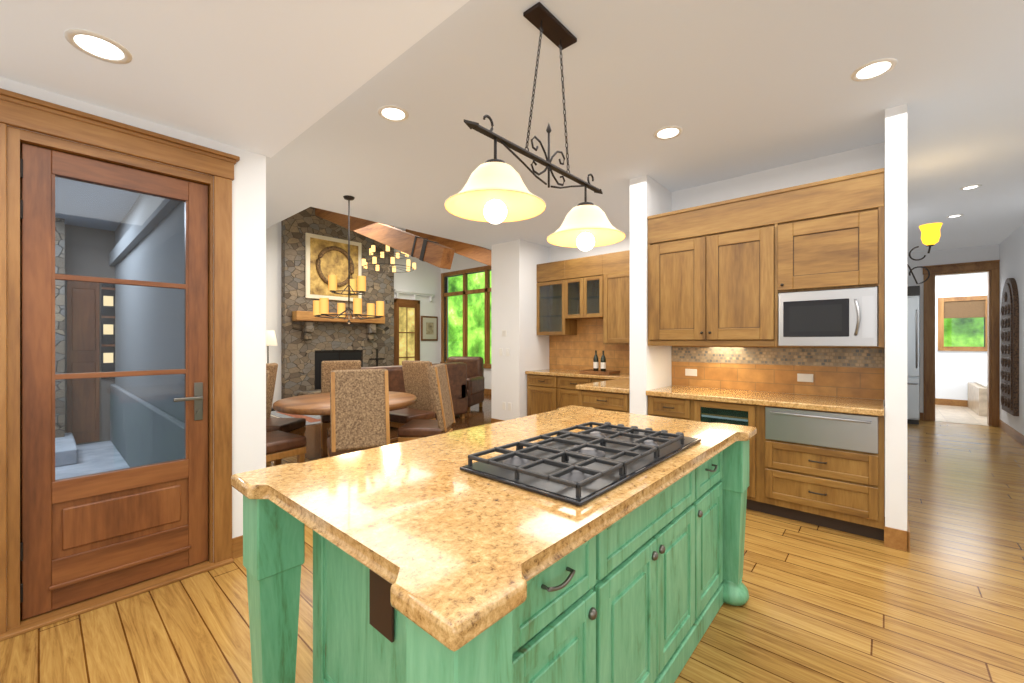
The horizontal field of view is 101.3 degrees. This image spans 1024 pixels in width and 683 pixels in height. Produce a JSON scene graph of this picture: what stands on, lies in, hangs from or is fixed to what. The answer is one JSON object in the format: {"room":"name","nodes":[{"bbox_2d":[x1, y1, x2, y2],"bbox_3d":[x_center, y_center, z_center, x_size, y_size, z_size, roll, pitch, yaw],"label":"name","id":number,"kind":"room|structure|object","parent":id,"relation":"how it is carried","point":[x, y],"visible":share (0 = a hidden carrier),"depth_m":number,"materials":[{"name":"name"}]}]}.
{"room":"living room and kitchen","nodes":[
{"label":"living room and kitchen","id":0,"kind":"room"},
{"bbox_2d":[0,77,265,537],"bbox_3d":[-2.963,-0.095,1.467,0.180,2.950,3.760,0,0,42],"label":"wall","id":1,"kind":"structure","parent":0,"point":[249,317],"depth_m":2.72,"materials":[{"name":"white paint"}]},
{"bbox_2d":[20,143,207,619],"bbox_3d":[-2.133,0.195,2.311,0.112,2.320,0.770,0,0,42],"label":"entry door","id":2,"kind":"structure","parent":1,"relation":"in","point":[85,537],"depth_m":2.25,"materials":[{"name":"brown wood"}]},
{"bbox_2d":[0,88,239,640],"bbox_3d":[-2.159,0.105,2.328,0.240,2.550,1.075,0,0,42],"label":"door frame","id":3,"kind":"structure","parent":1,"relation":"attached to","point":[26,113],"depth_m":2.19,"materials":[{"name":"brown wood"}]},
{"bbox_2d":[232,535,242,558],"bbox_3d":[-1.729,1.315,2.713,0.012,0.130,0.282,0,0,42],"label":"baseboard","id":4,"kind":"structure","parent":1,"relation":"attached to","point":[237,542],"depth_m":2.68,"materials":[{"name":"brown wood"}]},
{"bbox_2d":[0,0,469,157],"bbox_3d":[-1.129,-1.405,-0.141,4.700,0.329,3.790,0,0,42],"label":"ceiling","id":5,"kind":"structure","parent":0,"point":[270,78],"depth_m":1.82,"materials":[{"name":"white paint"}]},
{"bbox_2d":[64,29,131,63],"bbox_3d":[-1.734,-1.236,1.767,0.206,0.007,0.206,0,0,42],"label":"recessed light","id":6,"kind":"object","parent":5,"relation":"in","point":[98,46],"visible":1,"depth_m":1.76,"materials":[{"name":"white glass"}]},
{"bbox_2d":[281,207,393,398],"bbox_3d":[-3.855,-1.150,9.815,0.599,5.060,2.640,0,0,42],"label":"stone wall","id":7,"kind":"structure","parent":0,"point":[297,364],"depth_m":9.37,"materials":[{"name":"grey stone"}]},
{"bbox_2d":[303,321,313,339],"bbox_3d":[-4.440,-0.239,9.157,0.199,0.399,0.180,0,0,42],"label":"corbel","id":8,"kind":"object","parent":7,"relation":"attached to","point":[308,327],"depth_m":9.11,"materials":[{"name":"grey stone"}]},
{"bbox_2d":[292,311,384,323],"bbox_3d":[-3.927,-0.545,9.705,0.239,0.210,2.100,0,0,42],"label":"mantel shelf","id":9,"kind":"object","parent":8,"relation":"on","point":[303,316],"visible":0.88,"depth_m":9.38,"materials":[{"name":"brown wood"}]},
{"bbox_2d":[305,233,361,301],"bbox_3d":[-4.054,-1.665,9.651,0.118,1.430,1.310,0,0,42],"label":"framed picture","id":10,"kind":"object","parent":7,"relation":"attached to","point":[325,256],"visible":0.83,"depth_m":9.54,"materials":[{"name":"beige"}]},
{"bbox_2d":[315,351,361,389],"bbox_3d":[-4.036,0.647,9.815,0.030,0.855,1.120,0,0,42],"label":"fireplace","id":11,"kind":"object","parent":7,"relation":"on","point":[320,356],"visible":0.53,"depth_m":9.64,"materials":[{"name":"black metal"}]},
{"bbox_2d":[366,323,375,339],"bbox_3d":[-3.444,-0.239,10.279,0.199,0.399,0.180,0,0,42],"label":"corbel","id":12,"kind":"object","parent":7,"relation":"attached to","point":[370,327],"depth_m":10.23,"materials":[{"name":"beige stone"}]},
{"bbox_2d":[369,349,384,365],"bbox_3d":[-3.303,0.629,10.287,0.100,0.899,0.400,0,0,42],"label":"cross ornament","id":13,"kind":"object","parent":7,"relation":"on","point":[377,359],"visible":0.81,"depth_m":10.27,"materials":[{"name":"grey metal"}]},
{"bbox_2d":[266,222,440,406],"bbox_3d":[-4.354,-1.150,9.857,0.200,5.060,6.940,0,0,42],"label":"wall","id":14,"kind":"structure","parent":0,"point":[423,276],"depth_m":11.22,"materials":[{"name":"white paint"}]},
{"bbox_2d":[394,298,419,365],"bbox_3d":[-2.847,0.120,11.380,0.029,2.520,0.840,0,0,42],"label":"glass door","id":15,"kind":"structure","parent":14,"relation":"attached to","point":[406,329],"depth_m":11.37,"materials":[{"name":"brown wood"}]},
{"bbox_2d":[394,289,434,301],"bbox_3d":[-2.660,-1.260,11.522,0.119,0.240,1.300,0,0,42],"label":"ledge shelf","id":16,"kind":"object","parent":14,"relation":"attached to","point":[410,292],"visible":0.9,"depth_m":11.48,"materials":[{"name":"white wood"}]},
{"bbox_2d":[421,316,437,340],"bbox_3d":[-2.345,-0.370,11.938,0.039,0.700,0.580,0,0,42],"label":"framed picture","id":17,"kind":"object","parent":14,"relation":"attached to","point":[429,328],"visible":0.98,"depth_m":11.91,"materials":[{"name":"beige paper"}]},
{"bbox_2d":[441,247,490,388],"bbox_3d":[-0.193,-1.150,10.702,4.900,5.060,0.150,0,0,42],"label":"wall","id":18,"kind":"structure","parent":0,"point":[460,262],"depth_m":11.65,"materials":[{"name":"white paint"}]},
{"bbox_2d":[440,265,490,368],"bbox_3d":[-0.653,-0.640,11.050,3.670,2.680,0.180,0,0,42],"label":"window","id":19,"kind":"structure","parent":18,"relation":"in","point":[465,292],"depth_m":11.57,"materials":[{"name":"brown wood"}]},
{"bbox_2d":[484,389,490,394],"bbox_3d":[-0.247,1.310,10.642,4.900,0.140,0.012,0,0,42],"label":"baseboard","id":20,"kind":"structure","parent":18,"relation":"attached to","point":[487,391],"depth_m":10.98,"materials":[{"name":"brown wood"}]},
{"bbox_2d":[491,239,522,420],"bbox_3d":[-0.112,-0.095,6.652,0.600,2.950,0.002,0,0,42],"label":"wall","id":21,"kind":"structure","parent":0,"point":[514,263],"depth_m":6.62,"materials":[{"name":"white paint"}]},
{"bbox_2d":[491,418,504,422],"bbox_3d":[-0.125,1.315,6.655,0.576,0.130,0.012,0,0,42],"label":"baseboard","id":22,"kind":"structure","parent":21,"relation":"attached to","point":[492,420],"depth_m":6.77,"materials":[{"name":"brown wood"}]},
{"bbox_2d":[502,330,506,335],"bbox_3d":[-0.123,-0.130,6.654,0.100,0.100,0.011,0,0,42],"label":"switch plate","id":23,"kind":"object","parent":21,"relation":"attached to","point":[504,332],"depth_m":6.65,"materials":[{"name":"white plastic"}]},
{"bbox_2d":[0,394,1023,682],"bbox_3d":[0.702,1.429,6.364,12.400,0.103,15.950,0,0,42],"label":"floor","id":24,"kind":"structure","parent":0,"point":[940,600],"depth_m":2.16,"materials":[{"name":"brown wood"}]},
{"bbox_2d":[266,330,276,410],"bbox_3d":[-4.892,0.580,8.422,0.335,1.600,0.340,0,0,42],"label":"floor lamp","id":25,"kind":"object","parent":24,"relation":"on","point":[271,340],"visible":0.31,"depth_m":8.36,"materials":[{"name":"grey metal"}]},
{"bbox_2d":[266,363,305,464],"bbox_3d":[-2.638,0.813,4.624,0.517,1.134,0.500,0,0,4],"label":"chair","id":26,"kind":"object","parent":24,"relation":"on","point":[294,426],"visible":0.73,"depth_m":4.73,"materials":[{"name":"brown leather"}]},
{"bbox_2d":[266,370,306,465],"bbox_3d":[-2.253,0.813,3.848,0.500,1.134,0.517,0,0,34],"label":"chair","id":27,"kind":"object","parent":24,"relation":"on","point":[280,445],"visible":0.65,"depth_m":3.80,"materials":[{"name":"brown leather"}]},
{"bbox_2d":[270,411,320,425],"bbox_3d":[-3.331,1.372,8.373,1.900,0.016,2.380,0,0,42],"label":"living room rug","id":28,"kind":"object","parent":24,"relation":"on","point":[312,419],"visible":0.12,"depth_m":7.64,"materials":[{"name":"beige fabric"}]},
{"bbox_2d":[320,360,360,455],"bbox_3d":[-2.158,0.813,5.346,0.500,1.134,0.517,0,0,-26],"label":"chair","id":29,"kind":"object","parent":24,"relation":"on","point":[327,367],"visible":0.25,"depth_m":5.36,"materials":[{"name":"brown fabric"}]},
{"bbox_2d":[273,391,416,414],"bbox_3d":[-1.773,1.000,4.570,1.440,0.760,1.440,0,0,42],"label":"dining table","id":30,"kind":"object","parent":24,"relation":"on","point":[314,404],"visible":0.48,"depth_m":4.27,"materials":[{"name":"brown wood"}]},
{"bbox_2d":[327,369,389,456],"bbox_3d":[-1.388,0.813,3.794,0.500,1.134,0.517,0,0,-26],"label":"chair","id":31,"kind":"object","parent":24,"relation":"on","point":[359,411],"visible":0.69,"depth_m":3.61,"materials":[{"name":"brown fabric"}]},
{"bbox_2d":[329,362,467,429],"bbox_3d":[-1.858,0.880,7.065,0.920,1.000,2.200,0,0,42],"label":"leather sofa","id":32,"kind":"object","parent":24,"relation":"on","point":[457,374],"visible":0.19,"depth_m":7.33,"materials":[{"name":"brown leather"}]},
{"bbox_2d":[389,360,435,441],"bbox_3d":[-1.294,0.813,5.291,0.500,1.134,0.517,0,0,34],"label":"chair","id":33,"kind":"object","parent":24,"relation":"on","point":[417,380],"visible":0.58,"depth_m":5.32,"materials":[{"name":"brown fabric"}]},
{"bbox_2d":[397,363,454,442],"bbox_3d":[-0.909,0.813,4.515,0.517,1.134,0.500,0,0,4],"label":"chair","id":34,"kind":"object","parent":24,"relation":"on","point":[413,429],"visible":0.6,"depth_m":4.29,"materials":[{"name":"brown fabric"}]},
{"bbox_2d":[447,356,484,411],"bbox_3d":[-1.080,0.850,8.649,0.840,1.060,0.840,0,0,17],"label":"leather armchair","id":35,"kind":"object","parent":24,"relation":"on","point":[475,381],"visible":0.52,"depth_m":8.75,"materials":[{"name":"brown leather"}]},
{"bbox_2d":[243,441,748,682],"bbox_3d":[0.171,0.943,1.861,1.151,0.875,2.096,0,0,42],"label":"kitchen island","id":36,"kind":"object","parent":24,"relation":"on","point":[637,611],"depth_m":1.41,"materials":[{"name":"wood"}]},
{"bbox_2d":[231,405,756,660],"bbox_3d":[0.171,0.483,1.861,1.184,0.045,2.130,0,0,42],"label":"island countertop","id":37,"kind":"structure","parent":36,"relation":"on","point":[450,551],"depth_m":1.19,"materials":[{"name":"beige stone"}]},
{"bbox_2d":[460,422,700,505],"bbox_3d":[0.341,0.430,1.713,0.505,0.057,1.025,0,0,42],"label":"cooktop","id":38,"kind":"object","parent":37,"relation":"in","point":[587,465],"visible":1,"depth_m":1.51,"materials":[{"name":"black metal"}]},
{"bbox_2d":[527,374,554,415],"bbox_3d":[0.641,0.944,6.599,0.584,0.872,0.602,0,0,42],"label":"base cabinet","id":39,"kind":"object","parent":24,"relation":"on","point":[546,393],"depth_m":6.39,"materials":[{"name":"brown wood"}]},
{"bbox_2d":[525,369,629,378],"bbox_3d":[1.288,0.482,6.007,2.342,0.045,0.634,0,0,42],"label":"countertop","id":40,"kind":"structure","parent":39,"relation":"on","point":[552,372],"depth_m":6.08,"materials":[{"name":"stone"}]},
{"bbox_2d":[579,350,619,374],"bbox_3d":[1.251,0.293,6.003,0.480,0.330,0.320,0,0,42],"label":"tray","id":41,"kind":"object","parent":40,"relation":"on","point":[596,370],"visible":1,"depth_m":5.95,"materials":[{"name":"brown wood"}]},
{"bbox_2d":[555,376,590,409],"bbox_3d":[1.076,0.944,6.213,0.580,0.872,0.602,0,0,42],"label":"base cabinet","id":42,"kind":"object","parent":24,"relation":"on","point":[564,386],"depth_m":6.08,"materials":[{"name":"brown wood"}]},
{"bbox_2d":[591,378,609,382],"bbox_3d":[1.503,0.944,5.834,0.560,0.872,0.602,0,0,42],"label":"base cabinet","id":43,"kind":"object","parent":24,"relation":"on","point":[593,380],"depth_m":5.74,"materials":[{"name":"brown wood"}]},
{"bbox_2d":[575,386,629,412],"bbox_3d":[1.322,0.944,4.730,0.592,0.872,1.230,0,0,42],"label":"base cabinet","id":44,"kind":"object","parent":24,"relation":"on","point":[619,402],"depth_m":4.26,"materials":[{"name":"brown wood"}]},
{"bbox_2d":[576,377,629,393],"bbox_3d":[1.309,0.482,4.722,0.606,0.045,1.260,0,0,42],"label":"countertop","id":45,"kind":"structure","parent":44,"relation":"on","point":[618,383],"depth_m":4.39,"materials":[{"name":"stone"}]},
{"bbox_2d":[648,396,687,419],"bbox_3d":[1.627,0.944,4.048,0.412,0.872,0.617,0,0,42],"label":"base cabinet","id":46,"kind":"object","parent":24,"relation":"on","point":[677,408],"depth_m":3.82,"materials":[{"name":"brown wood"}]},
{"bbox_2d":[688,399,755,510],"bbox_3d":[1.977,0.944,3.737,0.524,0.872,0.617,0,0,42],"label":"base cabinet","id":47,"kind":"object","parent":24,"relation":"on","point":[698,410],"depth_m":3.46,"materials":[{"name":"brown wood"}]},
{"bbox_2d":[756,405,883,540],"bbox_3d":[2.449,0.944,3.318,0.738,0.872,0.617,0,0,42],"label":"base cabinet","id":48,"kind":"object","parent":24,"relation":"on","point":[822,468],"depth_m":3.08,"materials":[{"name":"brown wood"}]},
{"bbox_2d":[646,385,883,415],"bbox_3d":[2.089,0.482,3.619,1.674,0.045,0.646,0,0,42],"label":"countertop","id":49,"kind":"structure","parent":48,"relation":"on","point":[874,407],"depth_m":3.39,"materials":[{"name":"stone"}]},
{"bbox_2d":[907,286,919,424],"bbox_3d":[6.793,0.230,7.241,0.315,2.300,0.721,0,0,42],"label":"fridge","id":50,"kind":"object","parent":24,"relation":"on","point":[913,354],"visible":0.52,"depth_m":6.96,"materials":[{"name":"grey metal"}]},
{"bbox_2d":[968,379,986,415],"bbox_3d":[9.486,0.951,7.973,1.000,0.852,1.420,0,0,42],"label":"bathtub","id":51,"kind":"object","parent":24,"relation":"on","point":[977,396],"visible":0.38,"depth_m":7.98,"materials":[{"name":"white ceramic"}]},
{"bbox_2d":[527,251,546,370],"bbox_3d":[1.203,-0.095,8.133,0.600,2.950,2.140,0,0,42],"label":"wall","id":52,"kind":"structure","parent":0,"point":[536,344],"depth_m":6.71,"materials":[{"name":"white paint"}]},
{"bbox_2d":[547,233,626,370],"bbox_3d":[1.609,-0.095,6.241,2.520,2.950,0.130,0,0,42],"label":"wall","id":53,"kind":"structure","parent":0,"point":[558,253],"depth_m":6.69,"materials":[{"name":"white paint"}]},
{"bbox_2d":[537,250,629,343],"bbox_3d":[1.160,-0.600,6.313,1.744,1.280,0.342,0,0,42],"label":"upper cabinet","id":54,"kind":"object","parent":53,"relation":"attached to","point":[570,292],"visible":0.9,"depth_m":6.21,"materials":[{"name":"brown wood"}]},
{"bbox_2d":[549,318,629,372],"bbox_3d":[1.501,0.045,6.245,2.345,0.830,0.006,0,0,42],"label":"tile backsplash","id":55,"kind":"structure","parent":53,"relation":"attached to","point":[566,352],"depth_m":6.54,"materials":[{"name":"tile"}]},
{"bbox_2d":[266,0,1023,253],"bbox_3d":[-0.547,-1.630,5.634,11.500,0.120,13.200,0,0,42],"label":"ceiling","id":56,"kind":"structure","parent":0,"point":[733,88],"depth_m":2.83,"materials":[{"name":"white paint"}]},
{"bbox_2d":[313,195,383,323],"bbox_3d":[-1.773,-0.879,4.570,0.727,1.379,0.717,0,0,42],"label":"dining chandelier","id":57,"kind":"object","parent":56,"relation":"hanging from","point":[320,307],"visible":1,"depth_m":4.52,"materials":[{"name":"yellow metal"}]},
{"bbox_2d":[378,105,408,121],"bbox_3d":[-0.816,-1.565,2.891,0.206,0.007,0.206,0,0,42],"label":"recessed light","id":58,"kind":"object","parent":56,"relation":"in","point":[393,113],"visible":1,"depth_m":2.89,"materials":[{"name":"white glass"}]},
{"bbox_2d":[444,2,625,250],"bbox_3d":[0.168,-1.036,2.057,0.430,1.067,1.150,0,0,42],"label":"pendant light","id":59,"kind":"object","parent":56,"relation":"hanging from","point":[494,190],"visible":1,"depth_m":1.97,"materials":[{"name":"yellow glass"}]},
{"bbox_2d":[654,126,682,139],"bbox_3d":[1.172,-1.565,3.158,0.206,0.007,0.206,0,0,42],"label":"recessed light","id":60,"kind":"object","parent":56,"relation":"in","point":[667,132],"visible":1,"depth_m":3.15,"materials":[{"name":"white glass"}]},
{"bbox_2d":[851,58,896,80],"bbox_3d":[2.087,-1.565,2.426,0.206,0.007,0.206,0,0,42],"label":"recessed light","id":61,"kind":"object","parent":56,"relation":"in","point":[874,68],"visible":1,"depth_m":2.42,"materials":[{"name":"white"}]},
{"bbox_2d":[946,214,963,217],"bbox_3d":[5.532,-1.565,5.252,0.156,0.007,0.156,0,0,42],"label":"recessed light","id":62,"kind":"object","parent":56,"relation":"in","point":[954,216],"visible":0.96,"depth_m":5.25,"materials":[{"name":"white"}]},
{"bbox_2d":[959,184,981,189],"bbox_3d":[4.662,-1.565,4.272,0.156,0.007,0.156,0,0,42],"label":"recessed light","id":63,"kind":"object","parent":56,"relation":"in","point":[969,187],"visible":0.98,"depth_m":4.27,"materials":[{"name":"white"}]},
{"bbox_2d":[627,175,670,414],"bbox_3d":[1.821,-0.095,4.709,0.170,2.950,1.860,0,0,42],"label":"wall","id":64,"kind":"structure","parent":0,"point":[650,366],"depth_m":4.02,"materials":[{"name":"white paint"}]},
{"bbox_2d":[671,143,882,399],"bbox_3d":[2.357,-0.095,3.912,1.650,2.950,0.180,0,0,42],"label":"wall","id":65,"kind":"structure","parent":0,"point":[868,158],"depth_m":3.75,"materials":[{"name":"white paint"}]},
{"bbox_2d":[647,190,774,346],"bbox_3d":[1.863,-0.570,3.839,1.042,1.220,0.616,0,0,42],"label":"upper cabinet","id":66,"kind":"object","parent":65,"relation":"attached to","point":[723,273],"depth_m":3.56,"materials":[{"name":"brown wood"}]},
{"bbox_2d":[671,346,883,399],"bbox_3d":[2.302,0.250,3.859,1.674,0.420,0.011,0,0,42],"label":"tile backsplash","id":67,"kind":"structure","parent":65,"relation":"attached to","point":[848,371],"depth_m":3.74,"materials":[{"name":"tile"}]},
{"bbox_2d":[775,168,883,346],"bbox_3d":[2.489,-0.570,3.283,0.632,1.220,0.616,0,0,42],"label":"upper cabinet","id":68,"kind":"object","parent":65,"relation":"attached to","point":[829,233],"depth_m":3.04,"materials":[{"name":"brown wood"}]},
{"bbox_2d":[778,287,877,346],"bbox_3d":[2.404,-0.170,3.203,0.582,0.410,0.468,0,0,42],"label":"microwave","id":69,"kind":"object","parent":68,"relation":"in","point":[841,317],"visible":1,"depth_m":3.04,"materials":[{"name":"silver metal"}]},
{"bbox_2d":[883,103,906,530],"bbox_3d":[4.722,-0.095,5.235,0.110,2.950,6.500,0,0,42],"label":"wall","id":70,"kind":"structure","parent":0,"point":[895,144],"depth_m":2.81,"materials":[{"name":"white paint"}]},
{"bbox_2d":[903,514,909,551],"bbox_3d":[2.812,1.315,2.992,0.012,0.130,0.632,0,0,42],"label":"baseboard","id":71,"kind":"structure","parent":70,"relation":"attached to","point":[906,533],"depth_m":2.76,"materials":[{"name":"brown wood"}]},
{"bbox_2d":[907,223,942,283],"bbox_3d":[3.633,-0.767,3.728,0.263,0.513,0.150,0,0,42],"label":"sconce","id":72,"kind":"object","parent":70,"relation":"attached to","point":[930,235],"visible":0.92,"depth_m":3.67,"materials":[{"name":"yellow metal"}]},
{"bbox_2d":[907,244,998,419],"bbox_3d":[7.445,-0.095,7.264,1.270,2.950,0.150,0,0,42],"label":"wall","id":73,"kind":"structure","parent":0,"point":[968,254],"depth_m":7.32,"materials":[{"name":"white paint"}]},
{"bbox_2d":[922,260,999,426],"bbox_3d":[7.590,0.033,7.102,0.970,2.695,0.200,0,0,42],"label":"door frame","id":74,"kind":"structure","parent":73,"relation":"attached to","point":[991,268],"depth_m":6.96,"materials":[{"name":"brown wood"}]},
{"bbox_2d":[935,272,986,406],"bbox_3d":[8.507,-0.145,8.226,3.500,3.050,2.700,0,0,42],"label":"wall","id":75,"kind":"structure","parent":0,"point":[956,372],"depth_m":8.95,"materials":[{"name":"white paint"}]},
{"bbox_2d":[938,295,986,350],"bbox_3d":[9.589,-0.375,8.918,0.780,1.150,0.170,0,0,42],"label":"window","id":76,"kind":"structure","parent":75,"relation":"in","point":[966,307],"depth_m":8.91,"materials":[{"name":"brown wood"}]},
{"bbox_2d":[999,224,1023,434],"bbox_3d":[3.594,-0.095,1.857,0.150,2.950,13.350,0,0,42],"label":"wall","id":77,"kind":"structure","parent":0,"point":[1011,252],"depth_m":5.85,"materials":[{"name":"white paint"}]},
{"bbox_2d":[1001,278,1018,415],"bbox_3d":[7.207,0.055,6.104,0.084,1.950,0.800,0,0,42],"label":"art panel","id":78,"kind":"object","parent":77,"relation":"attached to","point":[1010,351],"visible":1,"depth_m":5.92,"materials":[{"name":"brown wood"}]},
{"bbox_2d":[998,419,1023,445],"bbox_3d":[6.773,1.315,5.554,0.018,0.130,3.300,0,0,42],"label":"baseboard","id":79,"kind":"structure","parent":77,"relation":"attached to","point":[1002,425],"depth_m":6.08,"materials":[{"name":"brown wood"}]},
{"bbox_3d":[-2.218,-2.573,8.723,4.900,2.006,5.900,0,0,42],"label":"ceiling","id":80,"kind":"structure","parent":0,"visible":0},
{"bbox_2d":[315,208,454,268],"bbox_3d":[-2.655,-2.135,7.974,4.549,2.002,0.236,0,0,42],"label":"rafter","id":81,"kind":"object","parent":80,"relation":"attached to","point":[430,252],"visible":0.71,"depth_m":7.21,"materials":[{"name":"brown wood"}]},
{"bbox_2d":[362,242,415,272],"bbox_3d":[-2.357,-1.859,8.052,0.988,1.038,0.993,0,0,42],"label":"chandelier","id":82,"kind":"object","parent":80,"relation":"hanging from","point":[374,258],"visible":0.79,"depth_m":8.03,"materials":[{"name":"beige glass"}]},
{"bbox_2d":[406,229,490,265],"bbox_3d":[-1.070,-2.173,9.910,4.749,2.079,0.236,0,0,42],"label":"rafter","id":83,"kind":"object","parent":80,"relation":"attached to","point":[477,253],"visible":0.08,"depth_m":9.80,"materials":[{"name":"brown wood"}]},
{"label":"outside","id":84,"kind":"structure","parent":0,"visible":0},
{"bbox_2d":[55,440,129,479],"bbox_3d":[-9.918,1.460,3.353,12.715,0.120,9.845,0,0,42],"label":"patio","id":85,"kind":"structure","parent":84,"point":[103,461],"depth_m":4.90,"materials":[{"name":"grey concrete"}]},
{"bbox_2d":[55,177,183,466],"bbox_3d":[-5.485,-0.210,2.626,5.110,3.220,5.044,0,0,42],"label":"door glass","id":86,"kind":"object","parent":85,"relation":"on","point":[124,265],"depth_m":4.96,"materials":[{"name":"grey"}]},
{"bbox_2d":[448,271,983,363],"bbox_3d":[1.883,-0.720,10.029,17.500,6.200,13.500,0,0,42],"label":"trees","id":87,"kind":"object","parent":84,"point":[964,330],"depth_m":16.59,"materials":[{"name":"green plant"}]}
]}

